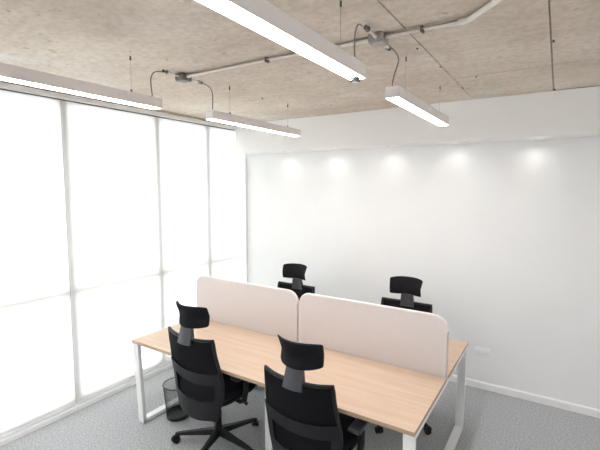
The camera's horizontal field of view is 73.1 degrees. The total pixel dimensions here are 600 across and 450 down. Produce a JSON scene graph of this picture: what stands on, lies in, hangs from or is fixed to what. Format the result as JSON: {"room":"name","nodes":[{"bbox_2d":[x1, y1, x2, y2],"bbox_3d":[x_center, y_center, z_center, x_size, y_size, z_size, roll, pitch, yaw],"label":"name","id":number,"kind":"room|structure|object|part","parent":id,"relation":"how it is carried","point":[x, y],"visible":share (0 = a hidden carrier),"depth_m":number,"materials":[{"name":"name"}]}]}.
{"room":"open-plan office","nodes":[
{"label":"open-plan office","id":0,"kind":"room"},
{"bbox_2d":[60,100,75,392],"bbox_3d":[-2.203,0.245,3.474,0.070,2.839,5.229,4,6,32],"label":"window","id":1,"kind":"structure","parent":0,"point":[60,100],"depth_m":3.62,"materials":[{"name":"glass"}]},
{"bbox_2d":[0,362,172,446],"bbox_3d":[-2.211,1.682,3.611,0.230,0.043,5.229,4,6,32],"label":"trim","id":2,"kind":"structure","parent":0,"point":[18,434],"depth_m":3.68,"materials":[{"name":"white wood"}]},
{"bbox_2d":[0,0,599,125],"bbox_3d":[-0.252,-1.059,2.046,4.923,0.126,5.329,4,6,32],"label":"ceiling","id":3,"kind":"structure","parent":0,"point":[516,47],"depth_m":2.43,"materials":[{"name":"concrete"}]},
{"bbox_2d":[0,50,161,109],"bbox_3d":[-1.236,-0.859,2.166,0.188,0.311,1.358,4,6,32],"label":"pendant lamp","id":4,"kind":"object","parent":3,"relation":"hanging from","point":[8,72],"visible":1,"depth_m":2.12,"materials":[{"name":"metal"}]},
{"bbox_2d":[0,76,159,108],"bbox_3d":[-1.231,-0.702,2.086,0.069,0.011,1.192,4,6,32],"label":"diffuser","id":5,"kind":"object","parent":4,"relation":"attached to","point":[25,80],"depth_m":2.14,"materials":[{"name":"white plastic"}]},
{"bbox_3d":[-0.956,-0.927,2.666,0.039,0.231,0.235,0,5,-4],"label":"power cord","id":6,"kind":"part","parent":4,"relation":"part of","materials":[{"name":"grey rubber"}]},
{"bbox_2d":[0,80,233,125],"bbox_3d":[-2.220,-1.112,3.199,0.084,0.025,4.960,4,6,32],"label":"trim","id":7,"kind":"structure","parent":3,"relation":"attached to","point":[157,110],"depth_m":3.86,"materials":[{"name":"pale aluminium"}]},
{"bbox_2d":[0,82,75,438],"bbox_3d":[-2.784,0.369,2.406,0.054,2.770,2.773,4,6,32],"label":"roller blind","id":8,"kind":"object","parent":7,"relation":"hanging from","point":[37,376],"visible":1,"depth_m":3.33,"materials":[{"name":"fabric"}]},
{"bbox_2d":[61,94,247,403],"bbox_3d":[-1.384,0.168,4.596,0.054,2.770,2.440,4,6,32],"label":"roller blind","id":9,"kind":"object","parent":7,"relation":"hanging from","point":[156,202],"visible":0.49,"depth_m":4.16,"materials":[{"name":"fabric"}]},
{"bbox_2d":[203,82,300,136],"bbox_3d":[-0.386,-0.980,3.481,0.173,0.311,1.191,4,6,32],"label":"pendant lamp","id":10,"kind":"object","parent":3,"relation":"hanging from","point":[212,115],"visible":1,"depth_m":3.29,"materials":[{"name":"metal"}]},
{"bbox_3d":[-0.679,-0.962,3.043,0.143,0.231,0.051,5,7,44],"label":"power cord","id":11,"kind":"part","parent":10,"relation":"part of","materials":[{"name":"grey rubber"}]},
{"bbox_2d":[207,119,296,135],"bbox_3d":[-0.345,-0.830,3.470,0.069,0.011,1.177,4,6,32],"label":"diffuser","id":12,"kind":"object","parent":10,"relation":"attached to","point":[237,122],"depth_m":3.39,"materials":[{"name":"white plastic"}]},
{"bbox_2d":[195,0,365,82],"bbox_3d":[-0.020,-0.776,1.413,0.088,0.331,1.328,4,6,32],"label":"pendant lamp","id":13,"kind":"object","parent":3,"relation":"hanging from","point":[262,17],"visible":1,"depth_m":1.35,"materials":[{"name":"metal"}]},
{"bbox_3d":[0.270,-0.853,1.899,0.018,0.232,0.193,2,6,17],"label":"power cord","id":14,"kind":"part","parent":13,"relation":"part of","materials":[{"name":"grey rubber"}]},
{"bbox_2d":[162,0,502,83],"bbox_3d":[0.213,-0.982,2.129,2.716,0.052,0.676,5,7,43],"label":"conduit","id":15,"kind":"object","parent":3,"relation":"attached to","point":[378,39],"visible":1,"depth_m":2.13,"materials":[{"name":"metal"}]},
{"bbox_2d":[385,47,448,125],"bbox_3d":[0.835,-0.908,2.737,0.077,0.311,1.211,4,6,32],"label":"pendant lamp","id":16,"kind":"object","parent":3,"relation":"hanging from","point":[398,95],"visible":1,"depth_m":2.49,"materials":[{"name":"metal"}]},
{"bbox_3d":[0.533,-0.889,2.294,0.036,0.231,0.092,4,6,32],"label":"power cord","id":17,"kind":"part","parent":16,"relation":"part of","materials":[{"name":"grey rubber"}]},
{"bbox_2d":[386,97,446,125],"bbox_3d":[0.834,-0.759,2.751,0.069,0.011,1.197,4,6,32],"label":"diffuser","id":18,"kind":"object","parent":16,"relation":"attached to","point":[408,103],"depth_m":2.62,"materials":[{"name":"white plastic"}]},
{"bbox_2d":[0,367,599,449],"bbox_3d":[-0.232,1.875,2.362,4.923,0.100,5.429,4,6,32],"label":"floor","id":19,"kind":"structure","parent":0,"point":[492,420],"depth_m":3.44,"materials":[{"name":"carpet"}]},
{"bbox_2d":[162,377,188,421],"bbox_3d":[-1.087,1.553,3.607,0.258,0.304,0.258,4,6,32],"label":"waste bin","id":20,"kind":"object","parent":19,"relation":"on","point":[175,413],"visible":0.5,"depth_m":3.54,"materials":[{"name":"black metal"}]},
{"bbox_2d":[168,301,258,449],"bbox_3d":[-0.622,1.139,3.171,0.695,1.214,0.727,4,6,34],"label":"office chair","id":21,"kind":"object","parent":19,"relation":"on","point":[202,388],"visible":0.96,"depth_m":2.91,"materials":[{"name":"black fabric"}]},
{"bbox_3d":[-0.812,0.767,2.861,0.132,0.145,0.058,4,6,34],"label":"headrest stem","id":22,"kind":"part","parent":21,"relation":"part of","materials":[{"name":"grey plastic"}]},
{"bbox_3d":[-0.780,1.088,2.940,0.506,0.617,0.122,4,6,34],"label":"backrest","id":23,"kind":"part","parent":21,"relation":"part of","materials":[{"name":"black fabric"}]},
{"bbox_3d":[-0.838,1.648,3.236,0.317,0.058,0.056,0,5,-1],"label":"leg","id":24,"kind":"part","parent":21,"relation":"part of","materials":[{"name":"black plastic"}]},
{"bbox_3d":[-0.780,1.089,2.939,0.530,0.639,0.136,4,6,34],"label":"frame","id":25,"kind":"part","parent":21,"relation":"part of","materials":[{"name":"black plastic"}]},
{"bbox_3d":[-0.706,1.665,3.059,0.056,0.058,0.317,2,6,17],"label":"leg","id":26,"kind":"part","parent":21,"relation":"part of","materials":[{"name":"black plastic"}]},
{"bbox_3d":[-0.495,1.659,3.131,0.318,0.058,0.056,4,6,34],"label":"leg","id":27,"kind":"part","parent":21,"relation":"part of","materials":[{"name":"black plastic"}]},
{"bbox_3d":[-0.631,1.239,3.173,0.494,0.092,0.494,4,6,34],"label":"seat","id":28,"kind":"part","parent":21,"relation":"part of","materials":[{"name":"black fabric"}]},
{"bbox_3d":[-0.498,1.639,3.350,0.317,0.058,0.056,-4,7,-36],"label":"leg","id":29,"kind":"part","parent":21,"relation":"part of","materials":[{"name":"black plastic"}]},
{"bbox_3d":[-0.465,1.209,3.003,0.184,0.235,0.048,3,6,25],"label":"armrest","id":30,"kind":"part","parent":21,"relation":"part of","materials":[{"name":"black plastic"}]},
{"bbox_2d":[256,263,314,386],"bbox_3d":[-0.218,1.049,4.300,0.722,1.184,0.727,4,6,32],"label":"office chair","id":31,"kind":"object","parent":19,"relation":"on","point":[295,271],"visible":0.28,"depth_m":4.52,"materials":[{"name":"black fabric"}]},
{"bbox_3d":[-0.054,0.973,4.517,0.506,0.617,0.122,4,6,32],"label":"backrest","id":32,"kind":"part","parent":31,"relation":"part of","materials":[{"name":"black fabric"}]},
{"bbox_3d":[-0.053,0.974,4.517,0.530,0.639,0.136,4,6,32],"label":"frame","id":33,"kind":"part","parent":31,"relation":"part of","materials":[{"name":"black plastic"}]},
{"bbox_3d":[-0.021,0.642,4.535,0.132,0.145,0.058,4,6,32],"label":"headrest stem","id":34,"kind":"part","parent":31,"relation":"part of","materials":[{"name":"grey plastic"}]},
{"bbox_2d":[132,275,467,449],"bbox_3d":[-0.008,1.135,3.415,2.411,1.178,1.492,4,6,32],"label":"desk","id":35,"kind":"object","parent":19,"relation":"on","point":[389,367],"visible":0.83,"depth_m":3.04,"materials":[{"name":"brown wood"}]},
{"bbox_3d":[-1.372,1.368,3.469,0.064,0.686,0.064,4,6,32],"label":"leg","id":36,"kind":"part","parent":35,"relation":"part of","materials":[{"name":"white metal"}]},
{"bbox_3d":[-0.994,1.640,4.092,0.064,0.030,1.408,4,6,32],"label":"foot rail","id":37,"kind":"part","parent":35,"relation":"part of","materials":[{"name":"white metal"}]},
{"bbox_3d":[-0.517,0.741,3.700,1.206,0.448,0.025,4,6,32],"label":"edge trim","id":38,"kind":"part","parent":35,"relation":"part of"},
{"bbox_3d":[-0.234,1.407,3.084,0.064,0.686,0.032,4,6,32],"label":"leg","id":39,"kind":"part","parent":35,"relation":"part of","materials":[{"name":"white metal"}]},
{"bbox_3d":[0.500,0.803,3.055,1.204,0.448,0.025,4,6,32],"label":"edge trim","id":40,"kind":"part","parent":35,"relation":"part of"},
{"bbox_3d":[0.596,1.490,2.220,0.064,0.686,0.064,4,6,32],"label":"leg","id":41,"kind":"part","parent":35,"relation":"part of","materials":[{"name":"white metal"}]},
{"bbox_3d":[0.976,1.078,2.780,0.064,0.030,1.476,4,6,32],"label":"leg frame","id":42,"kind":"part","parent":35,"relation":"part of","materials":[{"name":"white metal"}]},
{"bbox_3d":[0.975,1.762,2.844,0.064,0.030,1.408,4,6,32],"label":"foot rail","id":43,"kind":"part","parent":35,"relation":"part of","materials":[{"name":"white metal"}]},
{"bbox_3d":[1.355,1.381,3.406,0.064,0.686,0.064,4,6,32],"label":"leg","id":44,"kind":"part","parent":35,"relation":"part of","materials":[{"name":"white metal"}]},
{"bbox_2d":[264,335,369,449],"bbox_3d":[0.157,1.214,2.621,0.722,1.169,0.727,4,6,32],"label":"office chair","id":45,"kind":"object","parent":19,"relation":"on","point":[301,415],"visible":0.98,"depth_m":2.34,"materials":[{"name":"black fabric"}]},
{"bbox_3d":[-0.038,0.865,2.315,0.132,0.145,0.058,4,6,32],"label":"headrest stem","id":46,"kind":"part","parent":45,"relation":"part of","materials":[{"name":"grey plastic"}]},
{"bbox_3d":[-0.007,1.186,2.395,0.506,0.617,0.122,4,6,32],"label":"backrest","id":47,"kind":"part","parent":45,"relation":"part of","materials":[{"name":"black fabric"}]},
{"bbox_3d":[-0.007,1.188,2.394,0.530,0.639,0.136,4,6,32],"label":"frame","id":48,"kind":"part","parent":45,"relation":"part of","materials":[{"name":"black plastic"}]},
{"bbox_3d":[0.134,1.336,2.633,0.494,0.092,0.494,4,6,32],"label":"seat","id":49,"kind":"part","parent":45,"relation":"part of","materials":[{"name":"black fabric"}]},
{"bbox_3d":[0.306,1.306,2.469,0.184,0.235,0.048,2,6,23],"label":"armrest","id":50,"kind":"part","parent":45,"relation":"part of","materials":[{"name":"black plastic"}]},
{"bbox_2d":[375,276,432,434],"bbox_3d":[0.850,1.113,3.583,0.722,1.195,0.744,4,6,32],"label":"office chair","id":51,"kind":"object","parent":19,"relation":"on","point":[408,287],"visible":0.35,"depth_m":3.81,"materials":[{"name":"black fabric"}]},
{"bbox_3d":[0.992,1.029,3.824,0.506,0.617,0.122,4,6,32],"label":"backrest","id":52,"kind":"part","parent":51,"relation":"part of","materials":[{"name":"black fabric"}]},
{"bbox_3d":[1.024,0.699,3.842,0.132,0.145,0.058,4,6,32],"label":"headrest stem","id":53,"kind":"part","parent":51,"relation":"part of","materials":[{"name":"grey plastic"}]},
{"bbox_3d":[0.992,1.030,3.824,0.530,0.639,0.136,4,6,32],"label":"frame","id":54,"kind":"part","parent":51,"relation":"part of","materials":[{"name":"black plastic"}]},
{"bbox_2d":[246,136,599,409],"bbox_3d":[1.203,0.144,4.457,4.923,2.964,0.100,4,6,32],"label":"wall","id":55,"kind":"structure","parent":0,"point":[502,238],"depth_m":4.09,"materials":[{"name":"paint"}]},
{"bbox_2d":[235,86,599,154],"bbox_3d":[1.164,-1.011,4.157,4.588,0.368,0.269,4,6,32],"label":"bulkhead","id":56,"kind":"object","parent":55,"relation":"attached to","point":[568,113],"depth_m":3.83,"materials":[{"name":"paint"}]},
{"bbox_2d":[475,346,490,357],"bbox_3d":[1.845,1.282,4.085,0.146,0.086,0.012,4,6,32],"label":"wall socket","id":57,"kind":"object","parent":55,"relation":"attached to","point":[485,352],"visible":1,"depth_m":4.08,"materials":[{"name":"white plastic"}]},
{"bbox_2d":[449,375,599,417],"bbox_3d":[1.232,1.592,4.503,4.573,0.072,0.016,4,6,32],"label":"baseboard","id":58,"kind":"structure","parent":55,"relation":"attached to","point":[593,412],"depth_m":3.87,"materials":[{"name":"white wood"}]}
]}

